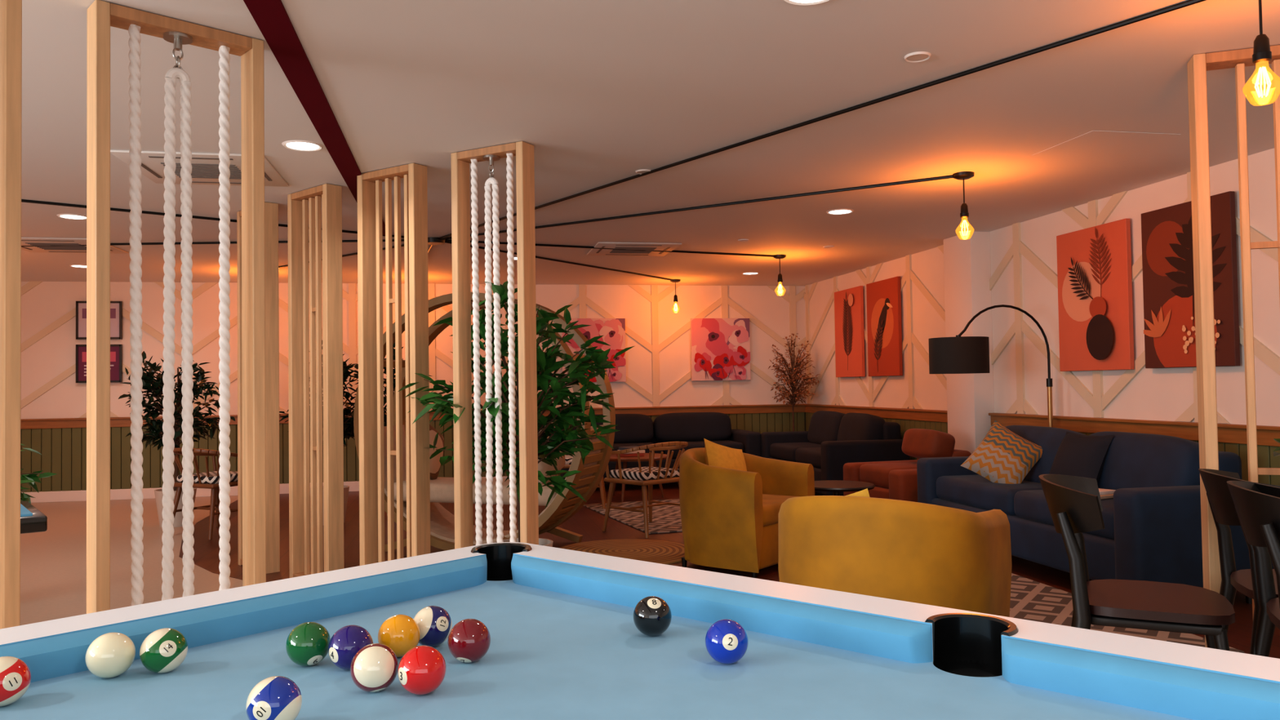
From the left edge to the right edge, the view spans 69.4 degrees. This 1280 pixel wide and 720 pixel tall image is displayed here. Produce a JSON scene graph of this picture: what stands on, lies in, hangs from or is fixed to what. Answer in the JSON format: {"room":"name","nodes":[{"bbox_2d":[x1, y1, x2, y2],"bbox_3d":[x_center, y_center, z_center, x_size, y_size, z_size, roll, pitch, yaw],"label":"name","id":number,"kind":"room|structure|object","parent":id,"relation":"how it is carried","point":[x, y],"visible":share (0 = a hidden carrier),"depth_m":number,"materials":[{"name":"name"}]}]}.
{"room":"games lounge","nodes":[
{"label":"games lounge","id":0,"kind":"room"},
{"bbox_2d":[20,495,242,625],"bbox_3d":[-1.419,1.369,4.066,9.940,0.100,13.800,-1,-2,-11],"label":"floor","id":1,"kind":"structure","parent":0,"point":[53,561],"depth_m":6.44,"materials":[{"name":"beige plastic"}]},
{"bbox_2d":[0,0,22,629],"bbox_3d":[-1.863,0.070,2.333,0.105,2.416,0.500,-2,-2,33],"label":"divider","id":2,"kind":"object","parent":1,"relation":"on","point":[11,11],"visible":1,"depth_m":2.50,"materials":[{"name":"brown wood"}]},
{"bbox_2d":[20,501,47,533],"bbox_3d":[-3.329,1.012,3.920,1.300,0.664,0.750,0,-2,-39],"label":"table","id":3,"kind":"object","parent":1,"relation":"on","point":[33,520],"visible":0.18,"depth_m":4.03,"materials":[{"name":"black wood"}]},
{"bbox_2d":[20,443,57,503],"bbox_3d":[-3.745,0.859,5.086,0.914,1.043,0.736,-1,-2,-11],"label":"ficus tree","id":4,"kind":"object","parent":1,"relation":"on","point":[29,478],"visible":0.26,"depth_m":5.18,"materials":[{"name":"green plant"}]},
{"bbox_2d":[86,0,266,613],"bbox_3d":[-1.528,0.084,3.071,0.525,2.416,0.105,1,-2,-44],"label":"divider","id":5,"kind":"object","parent":1,"relation":"on","point":[101,15],"visible":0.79,"depth_m":3.05,"materials":[{"name":"brown wood"}]},
{"bbox_2d":[118,351,235,527],"bbox_3d":[-4.157,0.694,8.198,0.854,1.550,0.943,-2,-2,29],"label":"ficus tree","id":6,"kind":"object","parent":1,"relation":"on","point":[156,433],"visible":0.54,"depth_m":8.16,"materials":[{"name":"green plant"}]},
{"bbox_2d":[0,542,1279,719],"bbox_3d":[0.101,0.773,0.794,2.060,0.874,1.200,-2,-2,41],"label":"pool table","id":7,"kind":"object","parent":1,"relation":"on","point":[566,643],"visible":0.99,"depth_m":1.21,"materials":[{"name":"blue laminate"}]},
{"bbox_2d":[0,656,31,706],"bbox_3d":[-0.758,0.382,1.099,0.057,0.057,0.057,-1,-2,10],"label":"ball","id":8,"kind":"object","parent":7,"relation":"on","point":[15,673],"visible":1,"depth_m":1.09,"materials":[{"name":"plastic"}]},
{"bbox_2d":[84,632,135,678],"bbox_3d":[-0.688,0.384,1.202,0.057,0.057,0.057,-1,-2,-11],"label":"cue ball","id":9,"kind":"object","parent":7,"relation":"on","point":[110,655],"visible":1,"depth_m":1.18,"materials":[{"name":"beige plastic"}]},
{"bbox_2d":[139,627,187,673],"bbox_3d":[-0.628,0.383,1.220,0.057,0.057,0.057,-1,-2,14],"label":"ball","id":10,"kind":"object","parent":7,"relation":"on","point":[164,650],"visible":1,"depth_m":1.20,"materials":[{"name":"plastic"}]},
{"bbox_2d":[245,675,302,719],"bbox_3d":[-0.399,0.374,1.007,0.057,0.057,0.057,0,-2,-28],"label":"ball","id":11,"kind":"object","parent":7,"relation":"on","point":[274,697],"visible":1,"depth_m":0.99,"materials":[{"name":"plastic"}]},
{"bbox_2d":[285,622,330,666],"bbox_3d":[-0.445,0.381,1.241,0.057,0.057,0.057,-1,-2,13],"label":"ball","id":12,"kind":"object","parent":7,"relation":"on","point":[307,644],"visible":0.97,"depth_m":1.22,"materials":[{"name":"plastic"}]},
{"bbox_2d":[328,624,373,670],"bbox_3d":[-0.382,0.380,1.222,0.057,0.057,0.057,0,-2,-25],"label":"ball","id":13,"kind":"object","parent":7,"relation":"on","point":[347,641],"visible":0.73,"depth_m":1.20,"materials":[{"name":"plastic"}]},
{"bbox_2d":[350,643,398,692],"bbox_3d":[-0.325,0.377,1.132,0.057,0.057,0.057,-1,-2,16],"label":"ball","id":14,"kind":"object","parent":7,"relation":"on","point":[374,667],"visible":1,"depth_m":1.11,"materials":[{"name":"plastic"}]},
{"bbox_2d":[377,614,420,657],"bbox_3d":[-0.332,0.380,1.276,0.057,0.057,0.057,-1,-2,19],"label":"ball","id":15,"kind":"object","parent":7,"relation":"on","point":[401,633],"visible":0.84,"depth_m":1.26,"materials":[{"name":"plastic"}]},
{"bbox_2d":[397,645,445,694],"bbox_3d":[-0.264,0.375,1.119,0.057,0.057,0.057,-1,-2,19],"label":"ball","id":16,"kind":"object","parent":7,"relation":"on","point":[421,670],"visible":1,"depth_m":1.10,"materials":[{"name":"plastic"}]},
{"bbox_2d":[413,605,452,647],"bbox_3d":[-0.298,0.381,1.324,0.057,0.057,0.057,-1,-2,17],"label":"ball","id":17,"kind":"object","parent":7,"relation":"on","point":[434,623],"visible":0.83,"depth_m":1.30,"materials":[{"name":"plastic"}]},
{"bbox_2d":[448,618,490,662],"bbox_3d":[-0.230,0.378,1.246,0.057,0.057,0.057,-1,-2,16],"label":"ball","id":18,"kind":"object","parent":7,"relation":"on","point":[469,639],"visible":1,"depth_m":1.23,"materials":[{"name":"plastic"}]},
{"bbox_2d":[633,595,671,635],"bbox_3d":[0.018,0.378,1.363,0.057,0.057,0.057,-1,-2,12],"label":"ball","id":19,"kind":"object","parent":7,"relation":"on","point":[652,615],"visible":1,"depth_m":1.34,"materials":[{"name":"plastic"}]},
{"bbox_2d":[705,618,748,664],"bbox_3d":[0.115,0.372,1.223,0.057,0.057,0.057,-1,-2,15],"label":"ball","id":20,"kind":"object","parent":7,"relation":"on","point":[726,642],"visible":1,"depth_m":1.20,"materials":[{"name":"plastic"}]},
{"bbox_2d":[20,281,806,418],"bbox_3d":[-2.762,0.361,10.928,10.140,2.520,0.120,-1,-2,-11],"label":"wall","id":21,"kind":"structure","parent":0,"point":[46,302],"depth_m":10.98,"materials":[{"name":"paint"}]},
{"bbox_2d":[75,301,122,339],"bbox_3d":[-5.986,-0.440,10.231,0.462,0.422,0.027,-1,-2,-11],"label":"framed poster","id":22,"kind":"object","parent":21,"relation":"attached to","point":[116,307],"visible":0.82,"depth_m":10.25,"materials":[{"name":"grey paper"}]},
{"bbox_2d":[75,344,122,382],"bbox_3d":[-5.979,0.040,10.218,0.462,0.422,0.027,-1,-2,-11],"label":"framed poster","id":23,"kind":"object","parent":21,"relation":"attached to","point":[116,350],"visible":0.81,"depth_m":10.24,"materials":[{"name":"pink paper"}]},
{"bbox_2d":[21,475,507,502],"bbox_3d":[-2.732,1.458,10.828,9.940,0.120,0.026,-1,-2,-11],"label":"baseboard","id":24,"kind":"structure","parent":21,"relation":"attached to","point":[148,493],"depth_m":10.22,"materials":[{"name":"white paint"}]},
{"bbox_2d":[20,404,805,429],"bbox_3d":[-2.741,0.659,10.834,9.940,0.108,0.056,-1,-2,-11],"label":"trim","id":25,"kind":"structure","parent":21,"relation":"attached to","point":[62,423],"depth_m":11.32,"materials":[{"name":"brown wood"}]},
{"bbox_2d":[20,412,805,492],"bbox_3d":[-2.738,1.069,10.839,9.940,0.720,0.024,-1,-2,-11],"label":"wainscot","id":26,"kind":"structure","parent":21,"relation":"attached to","point":[63,451],"depth_m":10.28,"materials":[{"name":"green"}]},
{"bbox_2d":[20,281,807,417],"bbox_3d":[-2.756,-0.148,10.873,9.940,1.505,0.020,-1,-2,-11],"label":"batten","id":27,"kind":"object","parent":21,"relation":"attached to","point":[582,300],"visible":0.36,"depth_m":11.28,"materials":[{"name":"beige paint"}]},
{"bbox_2d":[561,318,626,382],"bbox_3d":[-0.559,-0.118,11.260,0.780,0.780,0.052,-1,-2,-11],"label":"canvas","id":28,"kind":"object","parent":27,"relation":"attached to","point":[612,330],"visible":0.45,"depth_m":11.28,"materials":[{"name":"pink fabric"}]},
{"bbox_2d":[690,318,751,381],"bbox_3d":[1.011,-0.133,11.565,0.760,0.780,0.052,-1,-2,-11],"label":"canvas","id":29,"kind":"object","parent":27,"relation":"attached to","point":[720,348],"visible":1,"depth_m":11.55,"materials":[{"name":"pink"}]},
{"bbox_2d":[21,0,1279,285],"bbox_3d":[-1.456,-1.149,4.133,10.140,0.100,14.000,-1,-2,-11],"label":"ceiling","id":30,"kind":"structure","parent":0,"point":[602,92],"depth_m":4.22,"materials":[{"name":"white paint"}]},
{"bbox_2d":[56,213,86,219],"bbox_3d":[-3.947,-0.997,6.440,0.198,0.008,0.198,-1,-2,-11],"label":"recessed light","id":31,"kind":"object","parent":30,"relation":"in","point":[71,216],"visible":0.92,"depth_m":6.43,"materials":[{"name":"white paint"}]},
{"bbox_2d":[21,237,128,253],"bbox_3d":[-4.807,-0.947,7.676,0.780,0.017,0.780,-1,-2,-11],"label":"air conditioner","id":32,"kind":"object","parent":30,"relation":"in","point":[65,245],"depth_m":7.60,"materials":[{"name":"white plastic"}]},
{"bbox_2d":[69,264,86,267],"bbox_3d":[-5.418,-0.908,8.962,0.198,0.008,0.198,-1,-2,-11],"label":"recessed light","id":33,"kind":"object","parent":30,"relation":"in","point":[71,265],"visible":0.72,"depth_m":8.91,"materials":[{"name":"white paint"}]},
{"bbox_2d":[110,150,288,186],"bbox_3d":[-2.401,-1.051,5.119,0.740,0.017,0.740,-1,-2,-11],"label":"air conditioner","id":34,"kind":"object","parent":30,"relation":"in","point":[205,166],"depth_m":5.05,"materials":[{"name":"white plastic"}]},
{"bbox_2d":[281,140,323,151],"bbox_3d":[-1.699,-1.078,4.657,0.198,0.008,0.198,-1,-2,-11],"label":"recessed light","id":35,"kind":"object","parent":30,"relation":"in","point":[299,145],"visible":1,"depth_m":4.65,"materials":[{"name":"white paint"}]},
{"bbox_2d":[243,0,385,235],"bbox_3d":[-1.188,-1.130,2.911,0.110,0.012,9.100,-1,-2,-11],"label":"ceiling beam","id":36,"kind":"structure","parent":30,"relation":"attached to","point":[271,17],"depth_m":3.63,"materials":[{"name":"red"}]},
{"bbox_2d":[21,0,1205,280],"bbox_3d":[-2.021,-1.014,6.268,7.651,0.040,8.200,-1,-2,-11],"label":"cables","id":37,"kind":"object","parent":30,"relation":"attached to","point":[432,241],"depth_m":5.82,"materials":[{"name":"black rubber"}]},
{"bbox_2d":[586,241,681,256],"bbox_3d":[-0.066,-0.999,8.373,0.740,0.017,0.740,-1,-2,-11],"label":"air conditioner","id":38,"kind":"object","parent":30,"relation":"in","point":[645,246],"depth_m":8.30,"materials":[{"name":"white plastic"}]},
{"bbox_2d":[635,168,651,173],"bbox_3d":[0.022,-1.085,5.335,0.099,0.008,0.099,-1,-2,-11],"label":"recessed light","id":39,"kind":"object","parent":30,"relation":"in","point":[642,171],"visible":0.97,"depth_m":5.31,"materials":[{"name":"white paint"}]},
{"bbox_2d":[670,279,680,311],"bbox_3d":[0.420,-0.751,10.906,0.124,0.392,0.124,-1,-2,-11],"label":"pendant lamp","id":40,"kind":"object","parent":30,"relation":"hanging from","point":[675,299],"visible":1,"depth_m":10.89,"materials":[{"name":"black metal"}]},
{"bbox_2d":[737,239,749,241],"bbox_3d":[0.891,-1.029,7.948,0.099,0.008,0.099,-1,-2,-11],"label":"recessed light","id":41,"kind":"object","parent":30,"relation":"in","point":[739,240],"visible":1,"depth_m":7.95,"materials":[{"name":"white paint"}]},
{"bbox_2d":[742,271,759,275],"bbox_3d":[1.238,-0.970,10.358,0.198,0.008,0.198,-1,-2,-11],"label":"recessed light","id":42,"kind":"object","parent":30,"relation":"in","point":[746,273],"visible":1,"depth_m":10.32,"materials":[{"name":"white paint"}]},
{"bbox_2d":[773,254,786,293],"bbox_3d":[1.355,-0.817,8.949,0.124,0.392,0.124,-1,-2,-11],"label":"pendant lamp","id":43,"kind":"object","parent":30,"relation":"hanging from","point":[780,280],"visible":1,"depth_m":8.93,"materials":[{"name":"black metal"}]},
{"bbox_2d":[783,0,829,5],"bbox_3d":[0.536,-1.157,2.910,0.198,0.008,0.198,-1,-2,-11],"label":"recessed light","id":44,"kind":"object","parent":30,"relation":"in","point":[805,2],"visible":1,"depth_m":2.98,"materials":[{"name":"white paint"}]},
{"bbox_2d":[822,245,834,248],"bbox_3d":[1.717,-1.029,8.414,0.099,0.008,0.099,-1,-2,-11],"label":"recessed light","id":45,"kind":"object","parent":30,"relation":"in","point":[824,246],"visible":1,"depth_m":8.40,"materials":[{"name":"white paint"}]},
{"bbox_2d":[826,208,853,214],"bbox_3d":[1.446,-1.071,6.682,0.198,0.008,0.198,-1,-2,-11],"label":"recessed light","id":46,"kind":"object","parent":30,"relation":"in","point":[836,211],"visible":1,"depth_m":6.67,"materials":[{"name":"white paint"}]},
{"bbox_2d":[903,51,931,62],"bbox_3d":[1.053,-1.149,3.508,0.099,0.008,0.099,-1,-2,-11],"label":"smoke detector","id":47,"kind":"object","parent":30,"relation":"in","point":[918,56],"visible":1,"depth_m":3.50,"materials":[{"name":"white paint"}]},
{"bbox_2d":[952,171,974,235],"bbox_3d":[1.935,-0.917,5.518,0.124,0.392,0.124,-1,-2,-11],"label":"pendant lamp","id":48,"kind":"object","parent":30,"relation":"hanging from","point":[962,175],"visible":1,"depth_m":5.50,"materials":[{"name":"black metal"}]},
{"bbox_2d":[1031,130,1180,158],"bbox_3d":[2.451,-1.136,4.891,0.500,0.002,0.500,-1,-2,-11],"label":"ceiling access panel","id":49,"kind":"object","parent":30,"relation":"in","point":[1093,144],"depth_m":4.87,"materials":[{"name":"white paint"}]},
{"bbox_2d":[1252,0,1271,97],"bbox_3d":[1.921,-0.987,2.858,0.124,0.392,0.124,-1,-2,-11],"label":"pendant lamp","id":50,"kind":"object","parent":30,"relation":"hanging from","point":[1262,55],"visible":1,"depth_m":2.85,"materials":[{"name":"black metal"}]},
{"bbox_2d":[178,481,1279,658],"bbox_3d":[-0.215,1.357,6.232,6.730,0.004,9.990,-1,-2,-11],"label":"floor","id":51,"kind":"structure","parent":0,"point":[588,522],"depth_m":7.16,"materials":[{"name":"brown wood"}]},
{"bbox_2d":[173,447,238,539],"bbox_3d":[-3.568,1.082,7.701,0.649,0.737,0.588,-2,-2,26],"label":"armchair","id":52,"kind":"object","parent":51,"relation":"on","point":[208,480],"visible":0.65,"depth_m":7.54,"materials":[{"name":"brown wood"}]},
{"bbox_2d":[236,201,279,573],"bbox_3d":[-2.561,0.182,6.196,0.105,2.416,0.460,1,-2,-43],"label":"divider","id":53,"kind":"object","parent":51,"relation":"on","point":[271,210],"visible":0.32,"depth_m":6.04,"materials":[{"name":"brown wood"}]},
{"bbox_2d":[287,183,344,577],"bbox_3d":[-1.994,0.160,5.675,0.460,2.416,0.105,-2,-2,41],"label":"divider","id":54,"kind":"object","parent":51,"relation":"on","point":[315,506],"visible":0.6,"depth_m":5.66,"materials":[{"name":"brown wood"}]},
{"bbox_2d":[279,339,358,523],"bbox_3d":[-2.787,0.624,8.207,0.820,1.651,0.896,-2,-2,29],"label":"ficus tree","id":55,"kind":"object","parent":51,"relation":"on","point":[348,430],"visible":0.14,"depth_m":8.20,"materials":[{"name":"green plant"}]},
{"bbox_2d":[350,342,435,515],"bbox_3d":[-2.291,0.599,8.648,0.766,1.710,0.778,-1,-2,9],"label":"ficus tree","id":56,"kind":"object","parent":51,"relation":"on","point":[393,344],"visible":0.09,"depth_m":8.55,"materials":[{"name":"green plant"}]},
{"bbox_2d":[356,163,430,565],"bbox_3d":[-1.383,0.138,5.181,0.460,2.416,0.105,-2,-2,33],"label":"divider","id":57,"kind":"object","parent":51,"relation":"on","point":[370,237],"visible":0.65,"depth_m":5.17,"materials":[{"name":"brown wood"}]},
{"bbox_2d":[353,292,615,551],"bbox_3d":[-1.158,0.452,6.875,1.860,1.864,0.740,-1,-2,19],"label":"pod","id":58,"kind":"object","parent":51,"relation":"on","point":[559,509],"visible":0.34,"depth_m":6.78,"materials":[{"name":"brown wood"}]},
{"bbox_2d":[450,141,538,549],"bbox_3d":[-0.748,0.117,4.751,0.460,2.416,0.105,-2,-2,29],"label":"divider","id":59,"kind":"object","parent":51,"relation":"on","point":[523,151],"visible":0.85,"depth_m":4.75,"materials":[{"name":"brown wood"}]},
{"bbox_2d":[397,280,634,546],"bbox_3d":[-0.708,0.472,5.231,1.255,1.735,1.157,-1,-2,-11],"label":"ficus tree","id":60,"kind":"object","parent":51,"relation":"on","point":[550,448],"visible":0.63,"depth_m":5.13,"materials":[{"name":"green plant"}]},
{"bbox_2d":[555,454,606,508],"bbox_3d":[-0.602,1.074,9.064,0.649,0.737,0.588,-1,-2,0],"label":"armchair","id":61,"kind":"object","parent":51,"relation":"on","point":[568,459],"visible":0.05,"depth_m":8.80,"materials":[{"name":"brown wood"}]},
{"bbox_2d":[560,538,684,564],"bbox_3d":[-0.111,1.351,6.512,1.040,0.017,1.040,-1,-2,-11],"label":"jute rug","id":62,"kind":"object","parent":51,"relation":"on","point":[657,551],"visible":0.62,"depth_m":6.58,"materials":[{"name":"brown wicker"}]},
{"bbox_2d":[583,498,682,533],"bbox_3d":[0.459,1.396,8.455,1.500,0.012,1.900,0,-2,-20],"label":"patterned rug","id":63,"kind":"object","parent":51,"relation":"on","point":[666,518],"visible":0.2,"depth_m":8.25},
{"bbox_2d":[602,441,688,537],"bbox_3d":[0.083,1.023,7.492,0.649,0.737,0.588,1,-2,-43],"label":"armchair","id":64,"kind":"object","parent":63,"relation":"on","point":[650,475],"visible":0.87,"depth_m":7.37,"materials":[{"name":"brown wood"}]},
{"bbox_2d":[608,453,666,502],"bbox_3d":[-0.077,1.224,9.630,0.780,0.454,0.780,-1,-2,-11],"label":"coffee table","id":65,"kind":"object","parent":51,"relation":"on","point":[657,456],"visible":0.51,"depth_m":9.40,"materials":[{"name":"brown wood"}]},
{"bbox_2d":[616,445,645,457],"bbox_3d":[-0.097,0.948,9.581,0.290,0.094,0.225,0,-2,-20],"label":"books","id":66,"kind":"object","parent":65,"relation":"on","point":[642,452],"visible":0.58,"depth_m":9.51,"materials":[{"name":"brown paper"}]},
{"bbox_2d":[555,412,761,482],"bbox_3d":[0.198,1.051,10.830,2.300,0.847,0.860,-1,-2,-11],"label":"sofa","id":67,"kind":"object","parent":51,"relation":"on","point":[636,429],"visible":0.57,"depth_m":10.91,"materials":[{"name":"fabric"}]},
{"bbox_2d":[679,438,814,577],"bbox_3d":[0.634,0.928,6.060,0.731,0.828,0.784,-2,-2,38],"label":"armchair","id":68,"kind":"object","parent":51,"relation":"on","point":[731,500],"visible":0.89,"depth_m":5.75,"materials":[{"name":"yellow fabric"}]},
{"bbox_2d":[768,333,819,431],"bbox_3d":[1.889,0.564,11.231,0.616,1.793,0.678,-1,-2,2],"label":"dried plant","id":69,"kind":"object","parent":51,"relation":"on","point":[793,380],"visible":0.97,"depth_m":11.26,"materials":[{"name":"brown plant"}]},
{"bbox_2d":[760,410,910,495],"bbox_3d":[2.000,0.987,9.785,0.860,0.866,2.000,-1,-2,-11],"label":"sofa","id":70,"kind":"object","parent":51,"relation":"on","point":[833,439],"visible":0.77,"depth_m":9.12,"materials":[{"name":"fabric"}]},
{"bbox_2d":[814,480,875,495],"bbox_3d":[1.497,1.150,7.034,0.580,0.410,0.580,-1,-2,-11],"label":"side table","id":71,"kind":"object","parent":51,"relation":"on","point":[836,486],"visible":0.52,"depth_m":6.92,"materials":[{"name":"black wood"}]},
{"bbox_2d":[777,488,1012,617],"bbox_3d":[0.942,0.874,3.579,0.808,0.795,0.754,-2,-2,32],"label":"armchair","id":72,"kind":"object","parent":51,"relation":"on","point":[859,543],"visible":0.62,"depth_m":3.26,"materials":[{"name":"yellow fabric"}]},
{"bbox_2d":[843,428,971,502],"bbox_3d":[2.228,0.962,7.558,0.800,0.791,0.900,0,-2,-17],"label":"armchair","id":73,"kind":"object","parent":51,"relation":"on","point":[894,479],"visible":0.48,"depth_m":7.39,"materials":[{"name":"fabric"}]},
{"bbox_2d":[928,304,1053,427],"bbox_3d":[2.591,0.465,6.675,1.015,1.729,0.410,-1,-2,-11],"label":"arc floor lamp","id":74,"kind":"object","parent":51,"relation":"on","point":[959,354],"visible":0.84,"depth_m":6.48,"materials":[{"name":"black metal"}]},
{"bbox_2d":[916,425,1274,604],"bbox_3d":[2.653,0.872,5.788,0.820,0.866,2.280,-1,-2,-11],"label":"sofa","id":75,"kind":"object","parent":51,"relation":"on","point":[1153,522],"visible":0.54,"depth_m":5.01,"materials":[{"name":"fabric"}]},
{"bbox_2d":[960,420,1043,484],"bbox_3d":[2.432,0.653,6.180,0.518,0.494,0.234,-2,-2,43],"label":"cushion","id":76,"kind":"object","parent":75,"relation":"on","point":[1003,455],"visible":0.95,"depth_m":6.12,"materials":[{"name":"fabric"}]},
{"bbox_2d":[1048,431,1114,483],"bbox_3d":[2.678,0.630,5.647,0.214,0.362,0.420,0,-2,-13],"label":"cushion","id":77,"kind":"object","parent":75,"relation":"on","point":[1077,455],"visible":0.66,"depth_m":5.55,"materials":[{"name":"fabric"}]},
{"bbox_2d":[1098,488,1115,499],"bbox_3d":[2.547,0.765,5.282,0.300,0.040,0.220,0,-2,-28],"label":"folded throw","id":78,"kind":"object","parent":75,"relation":"on","point":[1104,493],"visible":0.09,"depth_m":5.22,"materials":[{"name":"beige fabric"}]},
{"bbox_2d":[1009,573,1244,653],"bbox_3d":[1.822,1.288,5.156,1.000,0.012,2.700,-1,-2,-11],"label":"patterned rug","id":79,"kind":"object","parent":51,"relation":"on","point":[1030,600],"visible":0.16,"depth_m":4.67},
{"bbox_2d":[1038,474,1235,650],"bbox_3d":[1.622,0.819,3.030,0.558,0.859,0.550,-2,-2,26],"label":"dining chair","id":80,"kind":"object","parent":51,"relation":"on","point":[1074,504],"visible":0.88,"depth_m":2.92,"materials":[{"name":"black wood"}]},
{"bbox_2d":[1186,44,1279,647],"bbox_3d":[2.382,0.036,3.463,0.500,2.416,0.105,-1,-2,19],"label":"divider","id":81,"kind":"object","parent":51,"relation":"on","point":[1198,64],"visible":0.61,"depth_m":3.50,"materials":[{"name":"brown wood"}]},
{"bbox_2d":[1198,468,1279,654],"bbox_3d":[2.254,0.814,3.169,0.558,0.859,0.550,-1,-2,19],"label":"dining chair","id":82,"kind":"object","parent":51,"relation":"on","point":[1223,508],"visible":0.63,"depth_m":3.21,"materials":[{"name":"black wood"}]},
{"bbox_2d":[1226,480,1279,657],"bbox_3d":[2.085,0.805,2.744,0.558,0.859,0.550,-2,-2,26],"label":"dining chair","id":83,"kind":"object","parent":51,"relation":"on","point":[1258,513],"visible":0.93,"depth_m":2.80,"materials":[{"name":"black wood"}]},
{"bbox_2d":[1272,438,1279,456],"bbox_3d":[3.288,0.659,4.314,0.488,1.193,0.599,-1,-2,-11],"label":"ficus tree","id":84,"kind":"object","parent":51,"relation":"on","point":[1277,440],"visible":1,"depth_m":4.48,"materials":[{"name":"green plant"}]},
{"bbox_2d":[943,231,994,453],"bbox_3d":[2.803,0.147,7.867,0.180,2.420,0.440,-1,-2,-11],"label":"column","id":85,"kind":"structure","parent":0,"point":[966,259],"depth_m":7.70,"materials":[{"name":"white paint"}]},
{"bbox_2d":[804,147,1279,426],"bbox_3d":[3.501,0.112,5.058,0.120,2.520,13.800,-1,-2,-11],"label":"wall","id":86,"kind":"structure","parent":0,"point":[1163,394],"depth_m":6.84,"materials":[{"name":"paint"}]},
{"bbox_2d":[834,285,865,377],"bbox_3d":[2.345,-0.304,10.410,0.054,0.990,0.720,-1,-2,-11],"label":"canvas","id":87,"kind":"object","parent":86,"relation":"attached to","point":[848,303],"visible":1,"depth_m":10.33,"materials":[{"name":"orange fabric"}]},
{"bbox_2d":[866,276,902,376],"bbox_3d":[2.514,-0.329,9.557,0.049,0.990,0.720,-1,-2,-11],"label":"canvas","id":88,"kind":"object","parent":86,"relation":"attached to","point":[884,332],"visible":1,"depth_m":9.50,"materials":[{"name":"brown fabric"}]},
{"bbox_2d":[803,172,1279,423],"bbox_3d":[3.425,-0.394,5.058,0.020,1.505,13.800,-1,-2,-11],"label":"trim","id":89,"kind":"structure","parent":86,"relation":"attached to","point":[1098,401],"depth_m":7.26,"materials":[{"name":"beige paint"}]},
{"bbox_2d":[804,404,1279,446],"bbox_3d":[3.419,0.414,5.033,0.056,0.108,13.800,-1,-2,-11],"label":"trim","id":90,"kind":"structure","parent":86,"relation":"attached to","point":[1227,433],"depth_m":6.40,"materials":[{"name":"brown wood"}]},
{"bbox_2d":[805,412,1279,485],"bbox_3d":[3.441,0.823,5.025,0.024,0.720,13.800,-1,-2,-11],"label":"wainscot","id":91,"kind":"structure","parent":86,"relation":"attached to","point":[1265,457],"depth_m":5.21,"materials":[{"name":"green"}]},
{"bbox_2d":[1056,218,1134,371],"bbox_3d":[3.121,-0.422,6.391,0.062,0.990,0.720,-1,-2,-11],"label":"canvas","id":92,"kind":"object","parent":86,"relation":"attached to","point":[1094,264],"visible":1,"depth_m":6.32,"materials":[{"name":"orange fabric"}]},
{"bbox_2d":[1141,191,1239,368],"bbox_3d":[3.288,-0.451,5.563,0.051,0.990,0.700,-1,-2,-11],"label":"canvas","id":93,"kind":"object","parent":86,"relation":"attached to","point":[1166,233],"visible":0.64,"depth_m":5.58,"materials":[{"name":"brown fabric"}]}
]}

